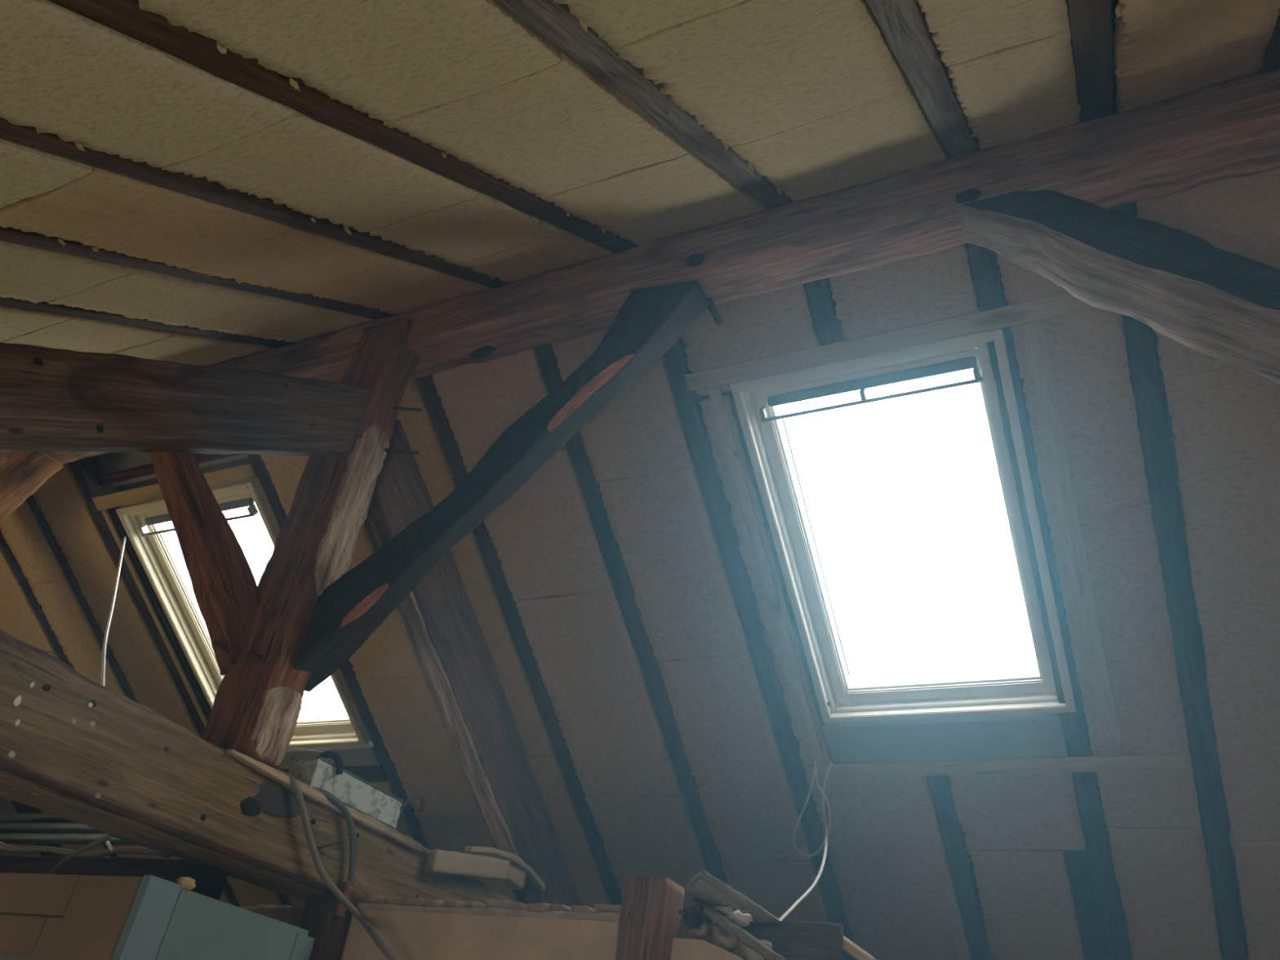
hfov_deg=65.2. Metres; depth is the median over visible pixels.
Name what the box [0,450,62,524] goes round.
brace
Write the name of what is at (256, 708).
post
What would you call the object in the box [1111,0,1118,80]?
ceiling
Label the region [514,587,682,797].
board
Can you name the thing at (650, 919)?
wooden post
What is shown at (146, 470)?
batten
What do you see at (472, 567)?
board
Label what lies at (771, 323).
board
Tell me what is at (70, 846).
board
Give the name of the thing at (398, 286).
board
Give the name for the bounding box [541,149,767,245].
board
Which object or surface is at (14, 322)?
board
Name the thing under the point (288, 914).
scrap
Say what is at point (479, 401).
board
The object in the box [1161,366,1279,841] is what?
wall panel
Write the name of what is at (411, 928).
wall partition
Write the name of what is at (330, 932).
post
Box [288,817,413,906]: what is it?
board
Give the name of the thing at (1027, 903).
board
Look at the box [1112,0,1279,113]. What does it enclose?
board
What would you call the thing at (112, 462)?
roof membrane
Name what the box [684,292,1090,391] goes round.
batten
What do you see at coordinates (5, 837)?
plank
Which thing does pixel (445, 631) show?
rafter
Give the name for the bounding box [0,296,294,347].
rafter
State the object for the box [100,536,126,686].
cable
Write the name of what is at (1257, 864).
board
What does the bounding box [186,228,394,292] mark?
board
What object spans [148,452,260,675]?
strut
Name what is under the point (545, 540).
board
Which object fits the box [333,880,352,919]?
scrap
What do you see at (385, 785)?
board
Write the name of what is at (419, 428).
board
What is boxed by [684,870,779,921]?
board
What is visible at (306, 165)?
board
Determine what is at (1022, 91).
board
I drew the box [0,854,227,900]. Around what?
wall plate
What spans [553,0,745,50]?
board
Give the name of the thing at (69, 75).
ceiling panel
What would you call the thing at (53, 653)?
board
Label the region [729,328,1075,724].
window
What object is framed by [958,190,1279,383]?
brace
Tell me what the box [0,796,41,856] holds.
wall
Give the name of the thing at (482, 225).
board
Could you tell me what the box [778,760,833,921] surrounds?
cable
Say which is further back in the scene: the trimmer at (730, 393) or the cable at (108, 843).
the trimmer at (730, 393)
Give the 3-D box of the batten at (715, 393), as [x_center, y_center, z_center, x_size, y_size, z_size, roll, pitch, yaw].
[0.426,0.351,3.284,0.044,0.790,1.162,-10,-38,25]
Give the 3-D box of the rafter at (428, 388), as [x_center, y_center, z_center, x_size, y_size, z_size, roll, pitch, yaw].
[-0.248,1.153,4.003,0.074,2.207,3.186,-10,-38,25]
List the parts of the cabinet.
rail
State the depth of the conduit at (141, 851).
2.63 m
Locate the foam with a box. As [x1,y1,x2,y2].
[176,876,195,889]
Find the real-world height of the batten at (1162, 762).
0.040 m
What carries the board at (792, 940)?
on the wall partition at (411, 928)
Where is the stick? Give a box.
[691,897,786,959]
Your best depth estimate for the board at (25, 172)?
1.92 m
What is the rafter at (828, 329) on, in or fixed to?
attached to the ceiling at (1077, 862)
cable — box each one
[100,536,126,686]
[105,840,113,851]
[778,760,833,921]
[792,760,831,857]
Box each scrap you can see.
[244,904,304,927]
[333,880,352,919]
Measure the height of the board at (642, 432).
0.246 m
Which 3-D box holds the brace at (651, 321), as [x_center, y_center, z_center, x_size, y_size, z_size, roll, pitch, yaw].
[-0.358,0.002,2.695,1.058,1.152,0.129,-10,-38,25]
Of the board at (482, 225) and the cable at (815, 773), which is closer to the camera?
the board at (482, 225)
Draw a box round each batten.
[91,462,257,511]
[95,453,247,486]
[101,509,207,728]
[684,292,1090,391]
[707,385,825,764]
[804,753,1187,778]
[1021,319,1122,756]
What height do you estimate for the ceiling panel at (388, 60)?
2.037 m
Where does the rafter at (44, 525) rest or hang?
attached to the ceiling at (1077, 862)
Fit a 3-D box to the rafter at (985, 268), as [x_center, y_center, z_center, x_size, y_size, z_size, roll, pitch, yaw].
[1.415,0.874,3.208,0.072,2.207,3.186,-10,-38,25]
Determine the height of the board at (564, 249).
0.242 m
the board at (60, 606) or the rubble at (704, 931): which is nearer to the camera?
the rubble at (704, 931)
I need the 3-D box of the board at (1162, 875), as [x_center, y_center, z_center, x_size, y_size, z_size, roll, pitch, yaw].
[1.855,1.829,3.391,0.275,0.955,1.382,-10,-38,25]
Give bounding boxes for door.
[0,872,143,959]
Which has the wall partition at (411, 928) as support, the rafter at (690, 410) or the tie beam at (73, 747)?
the tie beam at (73, 747)
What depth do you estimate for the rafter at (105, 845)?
5.33 m
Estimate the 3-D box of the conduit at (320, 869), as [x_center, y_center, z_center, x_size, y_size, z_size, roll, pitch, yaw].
[-0.764,1.011,2.481,0.542,0.457,0.266,13,-34,-6]
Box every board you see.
[0,138,93,208]
[0,166,292,268]
[0,240,135,302]
[0,306,73,342]
[0,316,175,353]
[0,500,66,584]
[0,546,53,652]
[29,578,125,696]
[32,462,128,596]
[40,809,110,857]
[45,268,271,326]
[46,649,144,847]
[84,589,201,737]
[106,507,211,720]
[109,331,273,366]
[116,853,163,857]
[161,111,482,235]
[171,856,231,904]
[184,296,374,342]
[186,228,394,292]
[226,875,283,906]
[260,454,425,680]
[278,741,381,769]
[280,764,387,782]
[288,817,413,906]
[293,257,492,315]
[357,675,517,900]
[369,192,563,263]
[369,778,404,818]
[383,52,689,197]
[395,378,479,553]
[431,347,567,466]
[452,548,555,756]
[454,229,615,282]
[466,446,613,600]
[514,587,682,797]
[528,753,611,909]
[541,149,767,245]
[551,329,663,382]
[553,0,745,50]
[579,359,694,481]
[584,792,722,938]
[597,464,750,661]
[612,0,907,149]
[657,650,810,861]
[680,283,822,395]
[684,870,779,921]
[697,391,831,769]
[720,857,830,922]
[722,920,843,959]
[729,75,948,201]
[804,773,972,959]
[822,712,1067,763]
[828,244,979,340]
[843,936,876,959]
[916,0,1070,66]
[946,21,1080,149]
[948,755,1086,850]
[967,849,1085,959]
[996,253,1150,516]
[1047,503,1201,828]
[1106,822,1222,959]
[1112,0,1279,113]
[1135,168,1279,378]
[1228,829,1279,959]
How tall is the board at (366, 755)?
0.098 m
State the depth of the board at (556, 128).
2.04 m
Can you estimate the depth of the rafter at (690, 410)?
3.38 m
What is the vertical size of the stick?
0.143 m
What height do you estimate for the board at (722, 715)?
0.537 m
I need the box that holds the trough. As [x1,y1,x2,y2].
[288,746,425,831]
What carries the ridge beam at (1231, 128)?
on the post
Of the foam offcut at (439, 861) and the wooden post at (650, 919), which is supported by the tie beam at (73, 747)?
the foam offcut at (439, 861)
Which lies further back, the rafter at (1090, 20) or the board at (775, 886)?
the board at (775, 886)
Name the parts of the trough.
plate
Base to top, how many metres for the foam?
0.028 m
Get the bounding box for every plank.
[0,813,74,822]
[0,822,102,832]
[0,832,137,844]
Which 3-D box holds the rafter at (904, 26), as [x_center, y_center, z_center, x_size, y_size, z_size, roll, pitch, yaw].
[-0.183,-0.882,0.461,0.079,2.775,4.023,-10,-38,25]
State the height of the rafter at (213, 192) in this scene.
2.775 m
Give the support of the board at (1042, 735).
on the batten at (1162, 762)
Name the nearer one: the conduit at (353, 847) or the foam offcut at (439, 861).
the conduit at (353, 847)
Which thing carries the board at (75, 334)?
attached to the rafter at (43, 307)
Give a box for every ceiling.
[10,80,1247,959]
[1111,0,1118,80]
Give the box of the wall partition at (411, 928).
[236,894,745,959]
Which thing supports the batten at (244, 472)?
attached to the rafter at (259, 465)
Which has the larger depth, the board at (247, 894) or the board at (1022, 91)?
the board at (247, 894)
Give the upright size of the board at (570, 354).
0.217 m
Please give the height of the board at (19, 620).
0.632 m
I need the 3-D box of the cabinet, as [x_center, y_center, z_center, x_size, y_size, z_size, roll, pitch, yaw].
[-1.051,1.763,1.787,0.024,1.896,0.531,-10,-38,25]
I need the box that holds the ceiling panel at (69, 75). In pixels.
[0,0,297,167]
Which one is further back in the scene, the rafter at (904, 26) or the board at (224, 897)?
the board at (224, 897)
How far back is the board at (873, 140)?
2.37 m
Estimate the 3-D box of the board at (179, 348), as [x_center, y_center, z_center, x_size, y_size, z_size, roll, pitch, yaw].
[-1.560,-0.461,3.488,0.403,0.298,0.410,-10,-38,25]
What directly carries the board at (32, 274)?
attached to the rafter at (33, 239)
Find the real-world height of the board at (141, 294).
0.295 m
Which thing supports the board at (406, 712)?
attached to the rafter at (259, 465)
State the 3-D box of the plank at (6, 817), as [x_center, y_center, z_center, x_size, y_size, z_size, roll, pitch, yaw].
[-2.374,1.421,4.210,2.150,0.070,0.110,-10,-38,25]
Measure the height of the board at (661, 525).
0.435 m
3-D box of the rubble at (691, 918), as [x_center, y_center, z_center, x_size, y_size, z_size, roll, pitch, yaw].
[0.130,0.989,2.256,0.068,0.053,0.066,4,-34,8]
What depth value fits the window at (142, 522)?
4.37 m
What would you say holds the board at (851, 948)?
on the board at (792, 940)
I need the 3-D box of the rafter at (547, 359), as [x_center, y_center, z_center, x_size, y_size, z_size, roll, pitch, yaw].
[0.189,1.079,3.793,0.071,2.208,3.186,-10,-38,25]
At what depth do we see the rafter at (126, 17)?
1.79 m
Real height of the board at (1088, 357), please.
0.601 m
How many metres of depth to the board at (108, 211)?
2.22 m
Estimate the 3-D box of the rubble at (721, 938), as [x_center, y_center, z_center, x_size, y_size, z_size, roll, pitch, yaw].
[0.183,1.023,2.197,0.080,0.075,0.075,-10,-38,25]
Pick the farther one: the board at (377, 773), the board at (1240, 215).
the board at (377, 773)
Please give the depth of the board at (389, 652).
3.98 m
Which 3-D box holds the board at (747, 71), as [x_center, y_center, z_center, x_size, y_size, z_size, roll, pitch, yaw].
[0.253,-0.808,1.921,0.413,0.366,0.505,-10,-38,25]
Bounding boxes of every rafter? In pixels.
[0,116,510,288]
[0,226,395,319]
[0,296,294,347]
[0,528,171,857]
[25,494,239,906]
[33,807,66,856]
[47,0,637,253]
[66,455,293,906]
[103,844,118,857]
[248,453,427,848]
[364,516,519,901]
[367,420,582,907]
[416,374,622,905]
[493,0,791,208]
[533,343,728,885]
[662,337,856,959]
[804,277,844,346]
[865,0,979,158]
[927,775,994,959]
[965,243,1133,959]
[1066,0,1113,121]
[1106,202,1246,959]
[1257,9,1279,74]
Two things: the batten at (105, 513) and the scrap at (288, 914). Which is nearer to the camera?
the scrap at (288, 914)
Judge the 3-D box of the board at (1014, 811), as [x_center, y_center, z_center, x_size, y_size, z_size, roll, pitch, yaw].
[1.243,1.074,3.310,0.385,0.232,0.304,-10,-38,25]
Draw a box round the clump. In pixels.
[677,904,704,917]
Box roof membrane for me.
[97,452,248,487]
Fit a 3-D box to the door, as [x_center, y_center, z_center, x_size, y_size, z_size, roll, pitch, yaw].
[-1.764,1.728,1.894,1.322,1.892,0.028,-10,-38,25]
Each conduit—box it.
[0,841,170,858]
[48,835,113,874]
[277,768,397,959]
[294,777,356,884]
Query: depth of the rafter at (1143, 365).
2.87 m
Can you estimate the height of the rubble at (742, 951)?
0.063 m
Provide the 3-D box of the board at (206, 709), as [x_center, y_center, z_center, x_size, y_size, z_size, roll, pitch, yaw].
[-2.105,0.711,4.515,0.068,0.786,1.128,-10,-38,25]
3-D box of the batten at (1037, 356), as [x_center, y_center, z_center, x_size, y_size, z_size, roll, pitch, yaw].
[1.257,0.212,2.887,0.059,0.789,1.162,-10,-38,25]
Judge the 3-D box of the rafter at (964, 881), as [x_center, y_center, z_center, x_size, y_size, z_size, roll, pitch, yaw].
[1.279,1.799,3.667,0.072,1.160,1.631,-10,-38,25]
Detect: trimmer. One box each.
[114,505,204,695]
[724,391,825,725]
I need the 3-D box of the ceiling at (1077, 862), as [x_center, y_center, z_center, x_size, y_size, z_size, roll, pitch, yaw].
[0.123,1.019,3.890,8.500,2.189,3.225,-10,-38,25]
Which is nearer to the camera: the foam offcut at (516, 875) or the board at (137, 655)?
the foam offcut at (516, 875)
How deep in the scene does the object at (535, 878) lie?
3.21 m
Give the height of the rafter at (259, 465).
2.208 m
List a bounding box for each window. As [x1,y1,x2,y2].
[115,477,370,749]
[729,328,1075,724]
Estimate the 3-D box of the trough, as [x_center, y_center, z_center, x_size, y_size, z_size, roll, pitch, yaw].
[-0.797,0.833,2.714,0.112,0.130,0.583,-10,-38,25]
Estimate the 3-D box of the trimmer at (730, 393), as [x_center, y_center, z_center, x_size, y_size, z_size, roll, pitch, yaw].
[0.464,0.247,3.317,0.028,0.801,1.114,-10,-38,25]
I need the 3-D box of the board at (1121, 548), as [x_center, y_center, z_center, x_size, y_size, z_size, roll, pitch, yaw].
[1.462,0.580,3.006,0.274,0.660,0.941,-10,-38,25]
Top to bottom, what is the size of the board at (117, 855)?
0.873 m
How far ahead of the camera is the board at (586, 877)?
4.05 m
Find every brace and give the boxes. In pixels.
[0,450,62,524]
[293,280,710,692]
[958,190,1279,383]
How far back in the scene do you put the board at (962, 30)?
1.86 m
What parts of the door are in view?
panel, frame, rail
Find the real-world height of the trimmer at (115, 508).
0.802 m
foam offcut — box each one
[422,848,510,881]
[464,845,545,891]
[500,859,526,890]
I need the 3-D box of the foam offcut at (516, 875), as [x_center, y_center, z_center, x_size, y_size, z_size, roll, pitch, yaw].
[-0.418,1.288,3.265,0.055,0.072,0.133,-12,-39,28]
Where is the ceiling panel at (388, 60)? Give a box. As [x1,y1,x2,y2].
[138,0,561,121]
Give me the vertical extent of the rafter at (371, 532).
2.209 m
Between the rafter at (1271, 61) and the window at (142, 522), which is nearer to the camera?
the rafter at (1271, 61)
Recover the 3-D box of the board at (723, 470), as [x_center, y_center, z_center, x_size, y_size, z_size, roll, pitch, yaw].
[0.433,0.372,3.333,0.108,0.818,1.181,-10,-38,25]
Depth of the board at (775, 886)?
3.78 m
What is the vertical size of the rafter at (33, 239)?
2.775 m
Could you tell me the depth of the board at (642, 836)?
3.92 m
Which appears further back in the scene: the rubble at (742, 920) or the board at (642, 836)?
the board at (642, 836)
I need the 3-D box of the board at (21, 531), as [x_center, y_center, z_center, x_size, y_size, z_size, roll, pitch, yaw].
[-2.846,0.146,4.562,0.261,0.434,0.611,-10,-38,25]
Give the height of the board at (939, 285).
0.270 m
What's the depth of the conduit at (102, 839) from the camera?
2.49 m
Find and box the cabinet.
[111,875,315,959]
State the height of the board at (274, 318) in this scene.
0.330 m
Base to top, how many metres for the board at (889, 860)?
0.512 m
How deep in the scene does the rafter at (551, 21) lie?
1.90 m
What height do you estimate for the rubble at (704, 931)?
0.068 m
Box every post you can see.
[201,316,422,769]
[299,897,351,959]
[614,875,684,959]
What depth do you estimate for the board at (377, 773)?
4.35 m
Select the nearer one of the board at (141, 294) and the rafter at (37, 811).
the board at (141, 294)
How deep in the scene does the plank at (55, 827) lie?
4.09 m
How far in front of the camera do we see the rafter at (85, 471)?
4.40 m
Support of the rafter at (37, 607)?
attached to the ceiling at (1077, 862)
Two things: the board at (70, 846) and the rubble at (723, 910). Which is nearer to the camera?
the rubble at (723, 910)
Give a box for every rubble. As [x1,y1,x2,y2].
[682,909,711,928]
[688,921,713,942]
[707,924,737,952]
[711,904,733,916]
[724,909,752,927]
[732,940,772,959]
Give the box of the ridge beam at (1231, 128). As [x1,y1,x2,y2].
[0,67,1279,466]
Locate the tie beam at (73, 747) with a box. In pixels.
[0,629,526,905]

